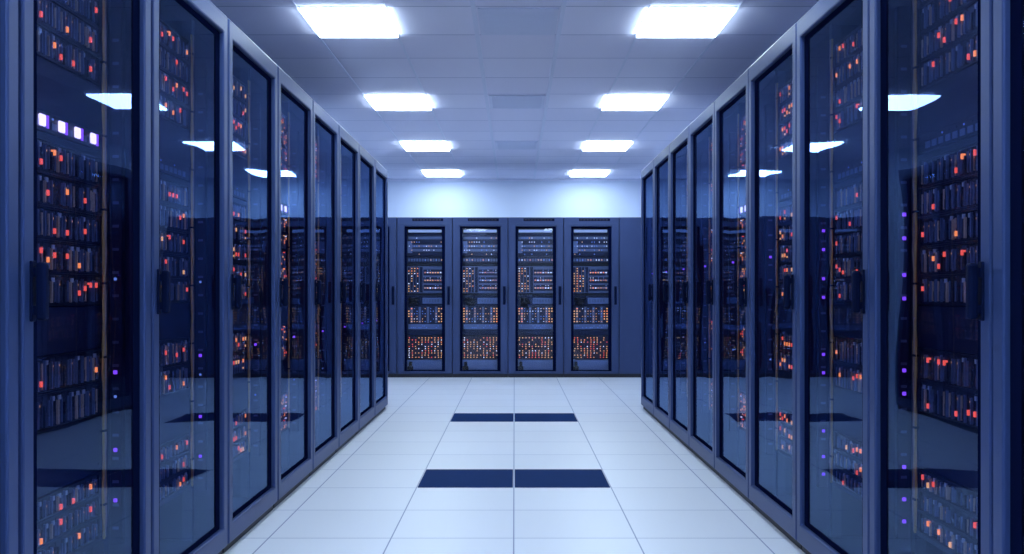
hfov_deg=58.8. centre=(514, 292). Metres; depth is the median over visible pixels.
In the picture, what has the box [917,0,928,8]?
chassis
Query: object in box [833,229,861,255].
chassis
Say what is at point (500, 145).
ceiling vent
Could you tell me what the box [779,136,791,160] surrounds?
chassis
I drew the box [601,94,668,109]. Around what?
recessed light
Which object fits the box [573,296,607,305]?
cable tray
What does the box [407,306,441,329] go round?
server
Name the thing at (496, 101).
ceiling vent
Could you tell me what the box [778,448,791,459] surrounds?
shelf
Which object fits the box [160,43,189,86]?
chassis
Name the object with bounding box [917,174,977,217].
chassis
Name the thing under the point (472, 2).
trim
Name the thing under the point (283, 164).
chassis
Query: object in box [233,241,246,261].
chassis
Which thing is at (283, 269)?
chassis
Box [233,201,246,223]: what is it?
chassis
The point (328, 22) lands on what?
recessed light
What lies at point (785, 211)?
chassis
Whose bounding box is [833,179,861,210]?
chassis
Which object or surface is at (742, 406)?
chassis
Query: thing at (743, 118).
chassis
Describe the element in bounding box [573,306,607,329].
server
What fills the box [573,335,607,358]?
array
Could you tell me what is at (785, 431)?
chassis
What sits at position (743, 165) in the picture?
chassis
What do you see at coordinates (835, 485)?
shelf
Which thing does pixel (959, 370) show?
chassis
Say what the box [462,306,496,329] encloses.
server
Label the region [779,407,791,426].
chassis
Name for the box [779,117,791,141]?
chassis
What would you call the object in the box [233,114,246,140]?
chassis
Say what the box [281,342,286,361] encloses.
chassis
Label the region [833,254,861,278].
chassis
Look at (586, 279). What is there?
array
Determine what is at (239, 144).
chassis
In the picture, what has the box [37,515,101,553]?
chassis
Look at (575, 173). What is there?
recessed light
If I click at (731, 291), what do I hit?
tall cabinet
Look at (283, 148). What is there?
chassis
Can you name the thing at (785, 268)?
chassis
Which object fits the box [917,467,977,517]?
chassis
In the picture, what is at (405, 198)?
wall
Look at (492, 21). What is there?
ceiling vent
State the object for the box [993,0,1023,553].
tall cabinet
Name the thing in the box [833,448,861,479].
chassis
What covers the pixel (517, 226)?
tall cabinet
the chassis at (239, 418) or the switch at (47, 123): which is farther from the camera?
the chassis at (239, 418)
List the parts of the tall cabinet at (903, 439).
casing, mounting rail, blanking panel, blanking panel, blanking panel, blanking panel, handle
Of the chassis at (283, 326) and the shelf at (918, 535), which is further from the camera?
the chassis at (283, 326)
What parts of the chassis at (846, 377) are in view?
blade, blade, blade, blade, blade, blade, blade, blade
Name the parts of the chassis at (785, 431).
blade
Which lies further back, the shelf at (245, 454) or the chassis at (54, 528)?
the shelf at (245, 454)
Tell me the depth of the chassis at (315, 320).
6.69 m
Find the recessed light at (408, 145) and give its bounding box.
[400,141,449,150]
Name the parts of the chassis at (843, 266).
blade, blade, blade, blade, blade, blade, blade, blade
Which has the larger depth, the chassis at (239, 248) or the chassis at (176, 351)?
the chassis at (239, 248)
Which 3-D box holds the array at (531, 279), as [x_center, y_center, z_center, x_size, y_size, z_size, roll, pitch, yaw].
[0.302,-0.189,13.255,0.527,0.383,0.506,0,0,0]
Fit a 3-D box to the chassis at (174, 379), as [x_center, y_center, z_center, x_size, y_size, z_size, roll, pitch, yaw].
[-1.709,0.372,3.739,0.510,0.115,0.734,0,0,0]
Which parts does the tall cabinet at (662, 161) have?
casing, handle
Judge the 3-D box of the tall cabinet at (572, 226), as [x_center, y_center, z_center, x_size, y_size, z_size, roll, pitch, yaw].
[1.091,0.062,13.399,0.787,2.276,1.102,0,0,0]
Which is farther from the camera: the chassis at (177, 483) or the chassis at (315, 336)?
the chassis at (315, 336)
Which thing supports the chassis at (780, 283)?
on the tall cabinet at (772, 472)
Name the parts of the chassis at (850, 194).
blade, blade, blade, blade, blade, blade, blade, blade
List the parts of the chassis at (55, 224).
blade, blade, blade, blade, blade, blade, blade, blade, blade, blade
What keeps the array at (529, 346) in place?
in the tall cabinet at (517, 226)
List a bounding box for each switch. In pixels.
[37,109,98,149]
[160,156,188,180]
[233,185,246,200]
[281,203,286,214]
[407,236,441,256]
[462,236,496,256]
[518,236,552,256]
[573,236,607,256]
[740,204,745,214]
[779,186,791,201]
[835,159,861,182]
[920,114,977,153]
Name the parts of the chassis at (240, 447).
blade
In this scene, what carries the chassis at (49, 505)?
in the tall cabinet at (116, 442)
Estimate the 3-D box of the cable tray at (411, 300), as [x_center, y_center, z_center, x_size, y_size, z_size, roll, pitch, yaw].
[-1.276,0.111,13.245,0.527,0.143,0.526,0,0,0]
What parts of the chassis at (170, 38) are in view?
blade, blade, blade, blade, blade, blade, blade, blade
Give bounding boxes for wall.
[388,181,640,216]
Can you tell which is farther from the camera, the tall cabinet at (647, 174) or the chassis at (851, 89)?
the tall cabinet at (647, 174)
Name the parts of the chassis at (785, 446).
blade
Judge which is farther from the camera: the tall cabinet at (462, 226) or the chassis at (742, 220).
the tall cabinet at (462, 226)
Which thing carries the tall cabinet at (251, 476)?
on the floor
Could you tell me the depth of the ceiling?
7.96 m
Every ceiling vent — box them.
[478,8,558,34]
[489,95,544,108]
[495,141,537,149]
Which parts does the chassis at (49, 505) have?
blade, blade, blade, blade, blade, blade, blade, blade, blade, blade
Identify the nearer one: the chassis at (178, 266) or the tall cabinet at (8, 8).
the tall cabinet at (8, 8)
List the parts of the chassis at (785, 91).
blade, blade, blade, blade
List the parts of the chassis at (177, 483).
blade, blade, blade, blade, blade, blade, blade, blade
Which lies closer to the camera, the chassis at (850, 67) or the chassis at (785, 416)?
the chassis at (850, 67)
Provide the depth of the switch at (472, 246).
13.01 m
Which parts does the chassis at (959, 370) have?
blade, blade, blade, blade, blade, blade, blade, blade, blade, blade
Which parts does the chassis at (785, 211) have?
blade, blade, blade, blade, blade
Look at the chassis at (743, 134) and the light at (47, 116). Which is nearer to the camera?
the light at (47, 116)
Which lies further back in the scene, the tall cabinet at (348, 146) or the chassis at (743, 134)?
the tall cabinet at (348, 146)
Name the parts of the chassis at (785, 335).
blade, blade, blade, blade, blade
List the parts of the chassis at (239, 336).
blade, blade, blade, blade, blade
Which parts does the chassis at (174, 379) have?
blade, blade, blade, blade, blade, blade, blade, blade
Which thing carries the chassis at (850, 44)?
in the tall cabinet at (831, 519)
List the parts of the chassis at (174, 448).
blade, blade, blade, blade, blade, blade, blade, blade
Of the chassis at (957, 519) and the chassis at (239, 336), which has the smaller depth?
the chassis at (957, 519)
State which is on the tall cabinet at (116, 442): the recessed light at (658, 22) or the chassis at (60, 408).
the chassis at (60, 408)
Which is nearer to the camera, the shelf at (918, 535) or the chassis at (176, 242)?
the shelf at (918, 535)
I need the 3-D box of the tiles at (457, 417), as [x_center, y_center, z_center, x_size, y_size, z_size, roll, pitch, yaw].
[-0.004,1.198,8.762,1.188,0.004,0.563,0,0,0]
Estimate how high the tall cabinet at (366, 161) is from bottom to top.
2.469 m
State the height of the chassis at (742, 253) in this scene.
0.102 m
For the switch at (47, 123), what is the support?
in the tall cabinet at (116, 442)
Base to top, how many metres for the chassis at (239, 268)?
0.102 m
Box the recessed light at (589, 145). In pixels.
[582,141,631,150]
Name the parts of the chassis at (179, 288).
blade, blade, blade, blade, blade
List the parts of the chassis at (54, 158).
blade, blade, blade, blade, blade, blade, blade, blade, blade, blade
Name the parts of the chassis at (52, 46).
blade, blade, blade, blade, blade, blade, blade, blade, blade, blade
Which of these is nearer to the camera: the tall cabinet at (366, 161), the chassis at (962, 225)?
the chassis at (962, 225)
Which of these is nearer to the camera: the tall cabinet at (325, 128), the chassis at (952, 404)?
the chassis at (952, 404)
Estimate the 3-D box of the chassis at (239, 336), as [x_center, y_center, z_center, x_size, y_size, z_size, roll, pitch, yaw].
[-1.709,0.256,4.616,0.510,0.115,0.734,0,0,0]
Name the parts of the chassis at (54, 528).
blade, blade, blade, blade, blade, blade, blade, blade, blade, blade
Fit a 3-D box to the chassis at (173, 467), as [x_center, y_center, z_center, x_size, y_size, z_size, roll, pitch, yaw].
[-1.709,0.747,3.739,0.510,0.076,0.734,0,0,0]
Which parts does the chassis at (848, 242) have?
blade, blade, blade, blade, blade, blade, blade, blade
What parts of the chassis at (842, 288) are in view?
blade, blade, blade, blade, blade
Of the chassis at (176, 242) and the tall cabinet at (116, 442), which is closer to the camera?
the tall cabinet at (116, 442)
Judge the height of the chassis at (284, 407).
0.076 m
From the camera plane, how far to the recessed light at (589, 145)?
11.73 m
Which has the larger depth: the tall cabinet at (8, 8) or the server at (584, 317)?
the server at (584, 317)
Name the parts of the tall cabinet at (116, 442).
handle, blanking panel, blanking panel, blanking panel, blanking panel, mounting rail, casing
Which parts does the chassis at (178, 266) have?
blade, blade, blade, blade, blade, blade, blade, blade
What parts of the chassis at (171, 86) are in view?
blade, blade, blade, blade, blade, blade, blade, blade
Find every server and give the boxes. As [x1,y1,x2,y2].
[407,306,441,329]
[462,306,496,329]
[518,306,552,329]
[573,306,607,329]
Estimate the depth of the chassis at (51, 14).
2.99 m
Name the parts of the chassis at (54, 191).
blade, blade, blade, blade, blade, blade, blade, blade, blade, blade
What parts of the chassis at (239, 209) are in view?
blade, blade, blade, blade, blade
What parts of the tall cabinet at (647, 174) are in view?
casing, handle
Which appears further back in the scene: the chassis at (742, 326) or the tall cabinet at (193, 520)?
the chassis at (742, 326)
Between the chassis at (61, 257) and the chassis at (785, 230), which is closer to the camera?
the chassis at (61, 257)
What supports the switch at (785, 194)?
in the tall cabinet at (772, 472)
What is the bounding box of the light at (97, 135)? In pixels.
[96,134,98,145]
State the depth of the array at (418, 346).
13.01 m
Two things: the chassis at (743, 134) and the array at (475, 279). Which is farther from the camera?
the array at (475, 279)
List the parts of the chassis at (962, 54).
blade, blade, blade, blade, blade, blade, blade, blade, blade, blade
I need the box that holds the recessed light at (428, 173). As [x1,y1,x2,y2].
[422,170,461,176]
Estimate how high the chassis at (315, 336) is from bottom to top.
0.115 m
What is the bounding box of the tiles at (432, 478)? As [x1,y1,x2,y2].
[418,469,609,487]
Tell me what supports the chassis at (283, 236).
in the tall cabinet at (295, 374)
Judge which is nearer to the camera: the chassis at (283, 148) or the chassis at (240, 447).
the chassis at (240, 447)
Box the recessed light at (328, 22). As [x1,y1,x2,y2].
[299,7,398,37]
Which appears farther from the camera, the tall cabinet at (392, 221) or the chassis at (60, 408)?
the tall cabinet at (392, 221)
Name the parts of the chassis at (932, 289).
blade, blade, blade, blade, blade, blade, blade, blade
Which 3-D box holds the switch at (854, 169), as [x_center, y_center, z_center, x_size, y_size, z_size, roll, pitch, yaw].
[1.387,-0.532,3.772,0.172,0.062,0.711,0,0,0]
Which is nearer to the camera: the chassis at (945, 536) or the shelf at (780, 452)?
the chassis at (945, 536)
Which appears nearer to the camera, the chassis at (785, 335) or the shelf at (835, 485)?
the shelf at (835, 485)
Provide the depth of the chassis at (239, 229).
4.84 m
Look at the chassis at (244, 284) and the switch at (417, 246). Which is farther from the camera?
the switch at (417, 246)
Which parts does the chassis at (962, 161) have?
blade, blade, blade, blade, blade, blade, blade, blade, blade, blade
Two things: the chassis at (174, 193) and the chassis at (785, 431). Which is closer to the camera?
the chassis at (174, 193)
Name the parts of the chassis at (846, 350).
blade, blade, blade, blade, blade, blade, blade, blade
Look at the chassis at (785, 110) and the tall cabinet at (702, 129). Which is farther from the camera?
the tall cabinet at (702, 129)
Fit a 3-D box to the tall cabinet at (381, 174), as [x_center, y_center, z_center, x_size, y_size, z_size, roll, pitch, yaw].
[-1.837,-0.035,9.004,1.134,2.469,0.866,0,0,0]
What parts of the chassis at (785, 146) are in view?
blade, blade, blade, blade, blade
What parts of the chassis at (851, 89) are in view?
blade, blade, blade, blade, blade, blade, blade, blade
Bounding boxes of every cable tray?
[407,296,441,305]
[462,296,496,305]
[518,296,552,305]
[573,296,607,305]
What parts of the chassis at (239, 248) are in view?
blade, blade, blade, blade, blade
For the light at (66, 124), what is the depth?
2.95 m
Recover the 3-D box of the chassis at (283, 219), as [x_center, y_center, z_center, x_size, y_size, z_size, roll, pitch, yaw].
[-1.709,-0.428,5.494,0.510,0.102,0.734,0,0,0]
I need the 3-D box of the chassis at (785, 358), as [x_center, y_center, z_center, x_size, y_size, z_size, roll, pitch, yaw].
[1.709,0.372,4.676,0.510,0.115,0.734,0,0,0]
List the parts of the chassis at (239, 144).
blade, blade, blade, blade, blade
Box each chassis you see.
[37,0,101,58]
[37,22,101,86]
[37,136,101,186]
[37,170,101,215]
[37,205,101,244]
[37,239,101,274]
[37,349,101,394]
[37,382,101,433]
[37,471,101,523]
[37,493,101,549]
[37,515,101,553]
[49,273,101,305]
[55,0,101,30]
[160,19,189,64]
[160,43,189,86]
[160,67,189,108]
[160,92,189,130]
[160,177,189,208]
[160,202,189,232]
[160,227,189,255]
[160,253,189,278]
[160,337,189,368]
[160,363,189,396]
[160,433,189,464]
[160,450,189,483]
[160,468,189,502]
[161,279,189,302]
[233,75,246,103]
[233,95,246,121]
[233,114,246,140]
[233,133,246,158]
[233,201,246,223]
[233,221,246,242]
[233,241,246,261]
[233,261,246,280]
[233,329,246,352]
[233,351,246,375]
[233,409,246,428]
[233,423,246,443]
[233,437,246,458]
[234,282,246,300]
[281,113,286,131]
[281,129,286,147]
[281,145,286,162]
[281,161,286,178]
[281,216,286,233]
[281,233,286,250]
[281,250,286,266]
[281,267,286,280]
[281,324,286,342]
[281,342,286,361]
[281,391,286,405]
[281,404,286,417]
[281,416,286,430]
[315,320,316,335]
[315,336,316,351]
[740,114,745,132]
[740,130,745,148]
[740,146,745,163]
[740,162,745,179]
[740,217,745,234]
[740,234,745,250]
[740,250,745,266]
[740,267,745,278]
[740,324,745,342]
[740,342,745,360]
[740,390,745,404]
[740,403,745,416]
[740,415,745,429]
[779,79,791,105]
[779,98,791,123]
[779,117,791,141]
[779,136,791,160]
[779,202,791,224]
[779,222,791,243]
[779,242,791,262]
[779,262,791,280]
[779,282,790,300]
[779,329,791,351]
[779,350,791,374]
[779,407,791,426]
[779,422,791,441]
[779,436,791,456]
[833,24,861,67]
[833,48,861,89]
[833,72,861,111]
[833,96,861,133]
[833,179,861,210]
[833,204,861,233]
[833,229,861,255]
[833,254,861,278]
[833,279,860,301]
[833,336,861,366]
[833,362,861,394]
[833,431,861,460]
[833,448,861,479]
[833,465,861,497]
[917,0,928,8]
[917,0,973,36]
[917,0,977,63]
[917,30,977,91]
[917,141,977,188]
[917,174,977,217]
[917,207,977,246]
[917,240,977,274]
[917,274,965,305]
[917,348,977,391]
[917,380,977,429]
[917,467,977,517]
[917,488,977,541]
[917,510,977,553]
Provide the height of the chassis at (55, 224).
0.102 m
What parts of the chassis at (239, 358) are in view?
blade, blade, blade, blade, blade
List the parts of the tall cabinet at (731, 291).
casing, mounting rail, handle, blanking panel, blanking panel, blanking panel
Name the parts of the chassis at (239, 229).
blade, blade, blade, blade, blade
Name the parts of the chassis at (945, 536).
blade, blade, blade, blade, blade, blade, blade, blade, blade, blade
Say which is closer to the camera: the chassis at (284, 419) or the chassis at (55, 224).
the chassis at (55, 224)
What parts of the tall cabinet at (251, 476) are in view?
handle, blanking panel, blanking panel, blanking panel, blanking panel, mounting rail, casing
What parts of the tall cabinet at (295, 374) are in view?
blanking panel, blanking panel, blanking panel, handle, mounting rail, casing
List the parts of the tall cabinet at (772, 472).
casing, mounting rail, blanking panel, blanking panel, blanking panel, blanking panel, handle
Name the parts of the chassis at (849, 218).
blade, blade, blade, blade, blade, blade, blade, blade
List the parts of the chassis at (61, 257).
blade, blade, blade, blade, blade, blade, blade, blade, blade, blade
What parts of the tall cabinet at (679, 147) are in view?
casing, handle, mounting rail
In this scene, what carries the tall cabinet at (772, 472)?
on the floor
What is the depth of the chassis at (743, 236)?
5.82 m
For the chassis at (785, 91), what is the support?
in the tall cabinet at (772, 472)
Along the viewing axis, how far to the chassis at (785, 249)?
4.89 m
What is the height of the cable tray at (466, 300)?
0.143 m
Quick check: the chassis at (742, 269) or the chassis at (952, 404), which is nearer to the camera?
the chassis at (952, 404)
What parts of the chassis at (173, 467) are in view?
blade, blade, blade, blade, blade, blade, blade, blade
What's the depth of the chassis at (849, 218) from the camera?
3.98 m
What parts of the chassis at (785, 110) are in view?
blade, blade, blade, blade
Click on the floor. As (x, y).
(661, 498)
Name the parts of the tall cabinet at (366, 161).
handle, casing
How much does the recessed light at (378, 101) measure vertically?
0.026 m
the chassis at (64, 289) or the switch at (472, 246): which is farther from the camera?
the switch at (472, 246)
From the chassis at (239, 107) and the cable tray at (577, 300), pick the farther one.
the cable tray at (577, 300)
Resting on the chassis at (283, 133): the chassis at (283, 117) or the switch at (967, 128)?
the chassis at (283, 117)
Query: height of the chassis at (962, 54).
0.098 m
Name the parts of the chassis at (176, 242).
blade, blade, blade, blade, blade, blade, blade, blade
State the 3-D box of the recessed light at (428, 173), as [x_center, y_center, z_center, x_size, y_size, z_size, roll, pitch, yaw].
[-1.158,-1.916,14.557,0.590,0.026,0.650,0,0,0]
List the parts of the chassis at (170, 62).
blade, blade, blade, blade, blade, blade, blade, blade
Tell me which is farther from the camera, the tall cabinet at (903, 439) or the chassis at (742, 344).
the chassis at (742, 344)
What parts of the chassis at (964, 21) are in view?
blade, blade, blade, blade, blade, blade, blade, blade, blade, blade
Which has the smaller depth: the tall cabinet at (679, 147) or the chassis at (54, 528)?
the chassis at (54, 528)
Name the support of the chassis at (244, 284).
on the tall cabinet at (251, 476)
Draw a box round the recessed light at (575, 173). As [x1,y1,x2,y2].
[570,170,609,176]
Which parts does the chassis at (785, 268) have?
blade, blade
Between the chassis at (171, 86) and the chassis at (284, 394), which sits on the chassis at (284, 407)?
the chassis at (284, 394)
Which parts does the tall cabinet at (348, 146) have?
handle, casing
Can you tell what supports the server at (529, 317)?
in the tall cabinet at (517, 226)
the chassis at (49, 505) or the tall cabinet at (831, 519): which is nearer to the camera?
the chassis at (49, 505)
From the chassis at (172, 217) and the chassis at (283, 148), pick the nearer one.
the chassis at (172, 217)
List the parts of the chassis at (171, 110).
blade, blade, blade, blade, blade, blade, blade, blade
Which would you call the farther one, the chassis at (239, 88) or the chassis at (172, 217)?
the chassis at (239, 88)
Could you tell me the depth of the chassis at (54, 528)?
2.98 m
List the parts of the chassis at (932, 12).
blade, blade, blade, blade, blade, blade, blade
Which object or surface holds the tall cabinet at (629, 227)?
on the floor
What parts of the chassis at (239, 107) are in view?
blade, blade, blade, blade, blade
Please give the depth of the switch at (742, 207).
5.46 m
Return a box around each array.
[407,266,441,292]
[407,335,441,358]
[462,266,496,292]
[462,335,496,358]
[518,266,552,292]
[518,335,552,358]
[573,266,607,292]
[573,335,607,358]
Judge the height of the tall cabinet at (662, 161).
2.469 m
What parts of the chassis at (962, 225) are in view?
blade, blade, blade, blade, blade, blade, blade, blade, blade, blade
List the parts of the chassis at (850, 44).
blade, blade, blade, blade, blade, blade, blade, blade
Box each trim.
[289,0,745,179]
[388,179,640,180]
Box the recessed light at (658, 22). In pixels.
[636,7,735,37]
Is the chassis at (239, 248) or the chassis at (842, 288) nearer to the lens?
the chassis at (842, 288)
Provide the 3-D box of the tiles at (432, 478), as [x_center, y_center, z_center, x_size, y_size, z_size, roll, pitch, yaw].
[-0.004,1.198,5.888,1.188,0.004,0.563,0,0,0]
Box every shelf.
[233,450,247,461]
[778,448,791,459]
[833,481,861,501]
[916,530,954,553]
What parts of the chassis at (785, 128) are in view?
blade, blade, blade, blade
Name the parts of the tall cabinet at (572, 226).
drawer unit, patch panel, blanking panel, blanking panel, blanking panel, blanking panel, handle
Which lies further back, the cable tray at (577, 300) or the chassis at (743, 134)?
the cable tray at (577, 300)
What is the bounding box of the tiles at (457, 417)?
[450,413,577,421]
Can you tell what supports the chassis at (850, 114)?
on the tall cabinet at (831, 519)
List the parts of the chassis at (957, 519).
blade, blade, blade, blade, blade, blade, blade, blade, blade, blade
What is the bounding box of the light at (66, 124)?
[65,123,67,134]
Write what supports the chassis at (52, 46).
on the tall cabinet at (116, 442)
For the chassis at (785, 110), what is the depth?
4.89 m
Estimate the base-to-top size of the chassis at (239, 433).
0.076 m
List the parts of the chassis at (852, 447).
blade, blade, blade, blade, blade, blade, blade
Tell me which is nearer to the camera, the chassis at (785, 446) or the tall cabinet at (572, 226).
the chassis at (785, 446)
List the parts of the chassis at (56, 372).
blade, blade, blade, blade, blade, blade, blade, blade, blade, blade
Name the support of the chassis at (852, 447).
in the tall cabinet at (831, 519)
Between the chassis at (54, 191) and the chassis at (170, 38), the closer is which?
the chassis at (54, 191)
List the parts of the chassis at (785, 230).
blade, blade, blade, blade, blade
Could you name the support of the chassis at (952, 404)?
on the tall cabinet at (903, 439)
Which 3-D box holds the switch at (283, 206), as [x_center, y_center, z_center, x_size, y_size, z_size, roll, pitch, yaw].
[-1.385,-0.532,5.452,0.170,0.062,0.714,0,0,0]
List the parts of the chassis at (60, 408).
blade, blade, blade, blade, blade, blade, blade, blade, blade, blade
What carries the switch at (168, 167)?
in the tall cabinet at (193, 520)
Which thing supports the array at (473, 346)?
on the tall cabinet at (462, 226)
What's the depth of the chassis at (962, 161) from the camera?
3.07 m
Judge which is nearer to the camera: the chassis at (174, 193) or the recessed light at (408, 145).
the chassis at (174, 193)
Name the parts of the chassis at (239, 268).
blade, blade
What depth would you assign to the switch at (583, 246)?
13.00 m
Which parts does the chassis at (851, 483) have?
blade, blade, blade, blade, blade, blade, blade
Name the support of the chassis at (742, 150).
on the chassis at (743, 165)
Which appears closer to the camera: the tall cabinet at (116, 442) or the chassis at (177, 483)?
the tall cabinet at (116, 442)
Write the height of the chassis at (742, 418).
0.076 m
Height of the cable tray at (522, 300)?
0.143 m
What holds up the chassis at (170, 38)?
in the tall cabinet at (193, 520)
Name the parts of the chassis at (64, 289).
blade, blade, blade, blade, blade, blade, blade, blade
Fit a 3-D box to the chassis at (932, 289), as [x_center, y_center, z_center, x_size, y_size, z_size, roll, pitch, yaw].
[1.709,-0.010,2.940,0.510,0.102,0.734,0,0,0]
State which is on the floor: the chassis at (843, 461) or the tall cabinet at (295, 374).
the tall cabinet at (295, 374)
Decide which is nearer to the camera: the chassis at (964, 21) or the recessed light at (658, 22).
the chassis at (964, 21)
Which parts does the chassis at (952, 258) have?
blade, blade, blade, blade, blade, blade, blade, blade, blade, blade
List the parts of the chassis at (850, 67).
blade, blade, blade, blade, blade, blade, blade, blade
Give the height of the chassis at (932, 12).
0.098 m
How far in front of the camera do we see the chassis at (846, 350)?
3.98 m
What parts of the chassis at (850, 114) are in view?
blade, blade, blade, blade, blade, blade, blade, blade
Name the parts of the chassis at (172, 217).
blade, blade, blade, blade, blade, blade, blade, blade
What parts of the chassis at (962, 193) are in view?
blade, blade, blade, blade, blade, blade, blade, blade, blade, blade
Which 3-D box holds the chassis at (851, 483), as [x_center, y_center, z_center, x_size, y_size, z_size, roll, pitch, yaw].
[1.709,0.825,3.808,0.510,0.076,0.734,0,0,0]
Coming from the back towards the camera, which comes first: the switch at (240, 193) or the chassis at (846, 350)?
the switch at (240, 193)
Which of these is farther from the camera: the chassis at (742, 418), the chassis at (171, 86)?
the chassis at (742, 418)
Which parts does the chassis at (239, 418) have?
blade, blade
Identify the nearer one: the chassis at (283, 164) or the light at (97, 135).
the light at (97, 135)
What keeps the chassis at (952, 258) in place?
in the tall cabinet at (903, 439)
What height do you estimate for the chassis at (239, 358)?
0.115 m
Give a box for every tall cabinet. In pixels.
[0,0,17,553]
[18,0,150,553]
[151,0,226,553]
[222,18,276,553]
[273,66,312,507]
[309,100,338,476]
[336,125,358,452]
[356,144,374,434]
[372,159,387,419]
[388,217,396,376]
[397,217,452,376]
[453,217,507,376]
[508,217,563,376]
[563,217,618,376]
[619,217,640,376]
[641,159,655,418]
[654,144,671,433]
[670,126,691,451]
[689,101,717,474]
[715,68,752,505]
[749,22,801,549]
[797,0,869,553]
[870,0,992,553]
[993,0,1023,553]
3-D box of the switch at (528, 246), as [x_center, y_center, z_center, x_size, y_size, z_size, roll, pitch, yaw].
[0.302,-0.670,13.255,0.527,0.298,0.506,0,0,0]
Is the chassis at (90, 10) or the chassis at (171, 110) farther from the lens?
the chassis at (171, 110)
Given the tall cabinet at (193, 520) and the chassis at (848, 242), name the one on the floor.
the tall cabinet at (193, 520)
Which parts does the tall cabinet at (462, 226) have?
drawer unit, patch panel, casing, blanking panel, blanking panel, blanking panel, blanking panel, handle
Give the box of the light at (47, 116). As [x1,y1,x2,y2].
[46,115,48,128]
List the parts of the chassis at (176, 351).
blade, blade, blade, blade, blade, blade, blade, blade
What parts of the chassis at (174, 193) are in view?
blade, blade, blade, blade, blade, blade, blade, blade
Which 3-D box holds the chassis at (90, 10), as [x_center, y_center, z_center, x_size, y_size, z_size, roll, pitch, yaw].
[-1.709,-0.980,2.861,0.510,0.098,0.734,0,0,0]
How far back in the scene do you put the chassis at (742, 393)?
5.82 m
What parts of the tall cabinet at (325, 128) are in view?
blanking panel, blanking panel, blanking panel, mounting rail, handle, casing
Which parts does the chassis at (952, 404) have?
blade, blade, blade, blade, blade, blade, blade, blade, blade, blade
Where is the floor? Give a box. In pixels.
[224,377,804,553]
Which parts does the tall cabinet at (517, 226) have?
drawer unit, patch panel, casing, blanking panel, blanking panel, blanking panel, blanking panel, handle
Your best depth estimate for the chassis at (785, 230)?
4.89 m
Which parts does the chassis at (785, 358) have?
blade, blade, blade, blade, blade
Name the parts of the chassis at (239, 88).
blade, blade, blade, blade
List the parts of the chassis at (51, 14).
blade, blade, blade, blade, blade, blade, blade, blade, blade, blade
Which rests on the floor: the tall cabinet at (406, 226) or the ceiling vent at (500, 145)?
the tall cabinet at (406, 226)
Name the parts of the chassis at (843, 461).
blade, blade, blade, blade, blade, blade, blade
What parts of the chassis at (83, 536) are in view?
blade, blade, blade, blade, blade, blade, blade, blade, blade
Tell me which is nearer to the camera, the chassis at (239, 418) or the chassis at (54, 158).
the chassis at (54, 158)
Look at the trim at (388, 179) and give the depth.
15.37 m
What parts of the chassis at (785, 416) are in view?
blade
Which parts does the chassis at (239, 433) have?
blade, blade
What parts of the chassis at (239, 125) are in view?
blade, blade, blade, blade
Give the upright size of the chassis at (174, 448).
0.076 m
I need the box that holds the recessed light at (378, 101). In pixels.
[365,94,431,109]
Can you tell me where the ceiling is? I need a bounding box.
[210,0,818,178]
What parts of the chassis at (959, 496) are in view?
blade, blade, blade, blade, blade, blade, blade, blade, blade, blade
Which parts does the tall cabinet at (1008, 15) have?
door, casing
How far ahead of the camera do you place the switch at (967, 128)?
3.04 m
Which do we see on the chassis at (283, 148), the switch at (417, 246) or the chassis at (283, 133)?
the chassis at (283, 133)
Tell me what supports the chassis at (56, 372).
in the tall cabinet at (116, 442)
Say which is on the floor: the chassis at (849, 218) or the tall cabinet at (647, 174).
the tall cabinet at (647, 174)
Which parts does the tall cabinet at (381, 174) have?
handle, casing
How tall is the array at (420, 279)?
0.383 m
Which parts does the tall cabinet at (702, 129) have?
casing, handle, mounting rail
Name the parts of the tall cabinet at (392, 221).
handle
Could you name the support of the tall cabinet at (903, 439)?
on the floor
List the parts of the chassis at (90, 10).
blade, blade, blade, blade, blade, blade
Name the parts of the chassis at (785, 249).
blade, blade, blade, blade, blade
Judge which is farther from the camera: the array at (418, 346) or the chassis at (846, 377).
the array at (418, 346)
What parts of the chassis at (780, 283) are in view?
blade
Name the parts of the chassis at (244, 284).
blade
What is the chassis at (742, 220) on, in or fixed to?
in the tall cabinet at (731, 291)
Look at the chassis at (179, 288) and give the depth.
3.97 m

